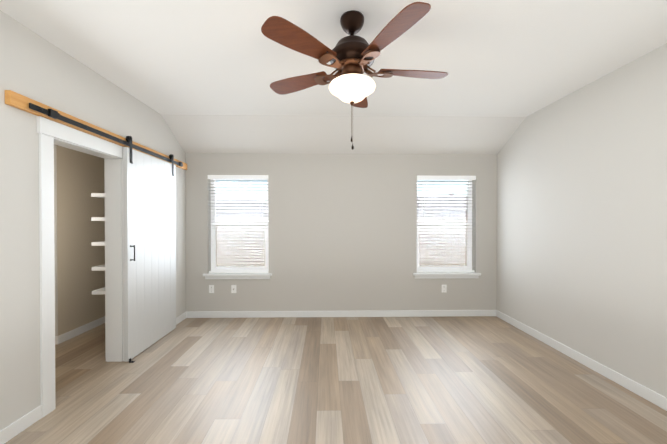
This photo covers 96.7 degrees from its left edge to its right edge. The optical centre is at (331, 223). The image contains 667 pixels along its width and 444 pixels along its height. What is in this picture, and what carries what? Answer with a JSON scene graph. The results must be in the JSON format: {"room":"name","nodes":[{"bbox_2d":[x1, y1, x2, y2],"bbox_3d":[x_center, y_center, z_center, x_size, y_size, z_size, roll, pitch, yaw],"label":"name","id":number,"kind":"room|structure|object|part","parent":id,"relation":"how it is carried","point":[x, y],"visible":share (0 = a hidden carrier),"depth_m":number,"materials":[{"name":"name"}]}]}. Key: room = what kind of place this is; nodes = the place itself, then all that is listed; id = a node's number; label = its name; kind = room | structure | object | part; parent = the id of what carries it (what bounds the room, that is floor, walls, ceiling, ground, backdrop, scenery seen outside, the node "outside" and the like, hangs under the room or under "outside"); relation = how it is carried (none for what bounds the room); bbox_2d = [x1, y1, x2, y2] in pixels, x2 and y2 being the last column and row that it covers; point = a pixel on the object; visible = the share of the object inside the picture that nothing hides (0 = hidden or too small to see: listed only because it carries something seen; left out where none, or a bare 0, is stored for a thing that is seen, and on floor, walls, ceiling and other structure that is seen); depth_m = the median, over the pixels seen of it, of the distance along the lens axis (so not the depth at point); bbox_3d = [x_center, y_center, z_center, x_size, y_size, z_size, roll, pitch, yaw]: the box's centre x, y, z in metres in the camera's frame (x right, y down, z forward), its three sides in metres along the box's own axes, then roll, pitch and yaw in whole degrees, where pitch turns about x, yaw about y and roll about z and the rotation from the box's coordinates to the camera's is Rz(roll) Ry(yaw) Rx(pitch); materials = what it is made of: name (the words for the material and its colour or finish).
{"room":"empty bedroom","nodes":[
{"label":"empty bedroom","id":0,"kind":"room"},
{"bbox_2d":[54,144,104,335],"bbox_3d":[-3.491,0.011,3.896,0.600,2.775,0.931,0,0,-1],"label":"wall","id":1,"kind":"structure","parent":0,"point":[79,179],"depth_m":3.72,"materials":[{"name":"beige paint"}]},
{"bbox_2d":[55,316,104,344],"bbox_3d":[-3.184,1.350,3.908,0.013,0.095,0.940,0,0,-1],"label":"baseboard","id":2,"kind":"structure","parent":1,"relation":"attached to","point":[64,337],"depth_m":3.71,"materials":[{"name":"white wood"}]},
{"bbox_2d":[0,10,185,430],"bbox_3d":[-2.179,0.028,1.577,0.150,2.775,5.617,0,0,-1],"label":"wall","id":3,"kind":"structure","parent":0,"point":[35,67],"depth_m":2.08,"materials":[{"name":"grey paint"}]},
{"bbox_2d":[0,405,41,443],"bbox_3d":[-2.079,1.375,0.557,0.013,0.095,3.196,0,0,-1],"label":"baseboard","id":4,"kind":"structure","parent":3,"relation":"attached to","point":[16,427],"depth_m":2.00,"materials":[{"name":"white wood"}]},
{"bbox_2d":[36,116,123,417],"bbox_3d":[-2.195,0.316,2.631,0.200,2.183,1.000,0,0,-1],"label":"door frame","id":5,"kind":"structure","parent":3,"relation":"attached to","point":[51,133],"depth_m":2.40,"materials":[{"name":"white wood"}]},
{"bbox_2d":[5,90,186,362],"bbox_3d":[-2.067,0.252,3.146,0.130,2.302,2.447,0,0,-1],"label":"barn door","id":6,"kind":"structure","parent":3,"relation":"in","point":[149,199],"depth_m":3.26,"materials":[{"name":"white painted wood"},{"name":"black iron"}]},
{"bbox_3d":[-2.095,-0.829,3.137,0.075,0.090,2.447,0,0,-1],"label":"barn door rail","id":7,"kind":"part","parent":6,"relation":"part of","materials":[{"name":"black metal"}]},
{"bbox_2d":[176,311,187,324],"bbox_3d":[-2.136,1.352,3.741,0.013,0.095,1.234,0,0,-1],"label":"baseboard","id":8,"kind":"structure","parent":3,"relation":"attached to","point":[183,316],"depth_m":4.26,"materials":[{"name":"white wood"}]},
{"bbox_2d":[0,0,666,116],"bbox_3d":[-0.627,-1.421,1.669,6.648,0.120,5.867,0,0,-1],"label":"ceiling","id":9,"kind":"structure","parent":0,"point":[508,58],"depth_m":2.31,"materials":[{"name":"white paint"}]},
{"bbox_2d":[261,2,447,149],"bbox_3d":[0.171,-0.929,1.994,1.260,0.869,1.272,0,0,-1],"label":"ceiling fan","id":10,"kind":"object","parent":9,"relation":"hanging from","point":[351,57],"visible":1,"depth_m":1.86,"materials":[{"name":"brown wood"}]},
{"bbox_3d":[0.139,-0.654,1.975,0.030,0.320,0.030,0,0,-1],"label":"cord","id":11,"kind":"part","parent":10,"relation":"part of","materials":[{"name":"brown metal"}]},
{"bbox_3d":[0.139,-0.885,1.973,0.310,0.150,0.310,0,0,-1],"label":"lamp shade","id":12,"kind":"part","parent":10,"relation":"part of","materials":[{"name":"white glass"}]},
{"bbox_2d":[5,316,666,443],"bbox_3d":[-0.627,1.474,1.690,6.648,0.120,5.867,0,0,-1],"label":"floor","id":13,"kind":"structure","parent":0,"point":[402,380],"depth_m":2.52,"materials":[{"name":"brown wood"}]},
{"bbox_2d":[185,153,496,310],"bbox_3d":[-0.677,0.006,4.512,6.648,2.775,0.200,0,0,-1],"label":"wall","id":14,"kind":"structure","parent":0,"point":[342,232],"depth_m":4.43,"materials":[{"name":"grey paint"}]},
{"bbox_2d":[209,285,213,292],"bbox_3d":[-1.775,0.967,4.396,0.074,0.118,0.008,0,0,-1],"label":"electrical outlet","id":15,"kind":"object","parent":14,"relation":"attached to","point":[211,288],"visible":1,"depth_m":4.39,"materials":[{"name":"white plastic"}]},
{"bbox_2d":[231,285,235,292],"bbox_3d":[-1.446,0.969,4.397,0.074,0.118,0.017,0,0,-1],"label":"outlet","id":16,"kind":"object","parent":14,"relation":"attached to","point":[233,288],"visible":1,"depth_m":4.40,"materials":[{"name":"white plastic"}]},
{"bbox_2d":[203,273,271,278],"bbox_3d":[-1.384,0.779,4.445,1.010,0.083,0.170,0,0,-1],"label":"window sill","id":17,"kind":"structure","parent":14,"relation":"attached to","point":[236,276],"depth_m":4.38,"materials":[{"name":"white wood"}]},
{"bbox_2d":[211,179,268,270],"bbox_3d":[-1.386,0.005,4.553,0.900,1.466,0.064,0,0,-1],"label":"window","id":18,"kind":"structure","parent":14,"relation":"in","point":[214,267],"depth_m":4.56,"materials":[{"name":"white plastic"}]},
{"bbox_2d":[208,175,268,272],"bbox_3d":[-1.384,0.004,4.441,0.894,1.458,0.076,0,0,-1],"label":"window blind","id":19,"kind":"object","parent":18,"relation":"attached to","point":[239,177],"visible":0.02,"depth_m":4.43,"materials":[{"name":"white plastic"}]},
{"bbox_2d":[188,310,495,317],"bbox_3d":[0.155,1.347,4.429,4.620,0.095,0.016,0,0,-1],"label":"baseboard","id":20,"kind":"structure","parent":14,"relation":"attached to","point":[367,313],"depth_m":4.42,"materials":[{"name":"white wood"}]},
{"bbox_2d":[417,180,471,269],"bbox_3d":[1.731,0.005,4.609,0.900,1.466,0.064,0,0,-1],"label":"window","id":21,"kind":"structure","parent":14,"relation":"in","point":[469,242],"depth_m":4.62,"materials":[{"name":"white plastic"}]},
{"bbox_2d":[417,175,475,271],"bbox_3d":[1.733,0.004,4.497,0.894,1.458,0.076,0,0,-1],"label":"window blind","id":22,"kind":"object","parent":21,"relation":"attached to","point":[426,177],"visible":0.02,"depth_m":4.49,"materials":[{"name":"white plastic"}]},
{"bbox_2d":[442,285,446,291],"bbox_3d":[1.698,0.974,4.458,0.074,0.118,0.008,0,0,-1],"label":"electrical outlet","id":23,"kind":"object","parent":14,"relation":"attached to","point":[444,288],"visible":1,"depth_m":4.46,"materials":[{"name":"white plastic"}]},
{"bbox_2d":[413,272,480,278],"bbox_3d":[1.733,0.779,4.501,1.010,0.083,0.170,0,0,-1],"label":"window sill","id":24,"kind":"structure","parent":14,"relation":"attached to","point":[435,275],"depth_m":4.43,"materials":[{"name":"white wood"}]},
{"bbox_2d":[161,114,525,153],"bbox_3d":[0.177,-1.211,4.095,4.653,0.335,0.647,0,0,-1],"label":"ceiling","id":25,"kind":"structure","parent":0,"point":[314,134],"depth_m":4.06,"materials":[{"name":"white paint"}]},
{"bbox_2d":[497,43,666,397],"bbox_3d":[2.623,0.027,1.663,0.150,2.775,5.617,0,0,-1],"label":"wall","id":26,"kind":"structure","parent":0,"point":[582,220],"depth_m":2.82,"materials":[{"name":"grey paint"}]},
{"bbox_2d":[496,310,666,410],"bbox_3d":[2.539,1.366,1.746,0.016,0.095,5.467,0,0,-1],"label":"baseboard","id":27,"kind":"structure","parent":26,"relation":"attached to","point":[646,393],"depth_m":2.82,"materials":[{"name":"white wood"}]},
{"bbox_3d":[-2.283,0.016,3.100,0.004,2.775,2.567,0,0,-1],"label":"wall","id":28,"kind":"structure","parent":0,"visible":0},
{"bbox_2d":[91,193,104,294],"bbox_3d":[-2.478,0.243,3.828,0.360,1.170,1.107,0,0,-1],"label":"shelves","id":29,"kind":"object","parent":28,"relation":"attached to","point":[100,291],"visible":0.12,"depth_m":3.27,"materials":[{"name":"white wood"}]},
{"label":"outside","id":30,"kind":"structure","parent":0,"visible":0},
{"bbox_2d":[216,264,465,266],"bbox_3d":[-0.500,1.540,32.298,60.000,0.100,55.333,0,0,-1],"label":"lawn","id":31,"kind":"structure","parent":30,"point":[421,265],"depth_m":11.66,"materials":[{"name":"beige"}]},
{"bbox_2d":[216,197,266,218],"bbox_3d":[-13.126,-1.036,39.188,16.800,4.950,10.800,0,0,-1],"label":"house","id":32,"kind":"structure","parent":31,"relation":"on","point":[243,216],"depth_m":34.70,"materials":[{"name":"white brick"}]},
{"bbox_2d":[241,183,266,218],"bbox_3d":[-3.512,-0.611,16.872,3.298,4.428,3.057,0,0,-1],"label":"tree","id":33,"kind":"object","parent":31,"relation":"on","point":[260,202],"depth_m":16.31,"materials":[{"name":"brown plant"}]},
{"bbox_2d":[216,220,466,264],"bbox_3d":[-0.091,0.724,11.960,32.088,1.830,0.060,0,0,-1],"label":"fence","id":34,"kind":"object","parent":31,"relation":"on","point":[263,252],"depth_m":11.89,"materials":[{"name":"brown wood"}]},
{"bbox_2d":[417,193,466,218],"bbox_3d":[12.496,-0.938,32.647,15.800,4.850,10.800,0,0,-1],"label":"house","id":35,"kind":"structure","parent":31,"relation":"on","point":[440,215],"depth_m":27.65,"materials":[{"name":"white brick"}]}
]}

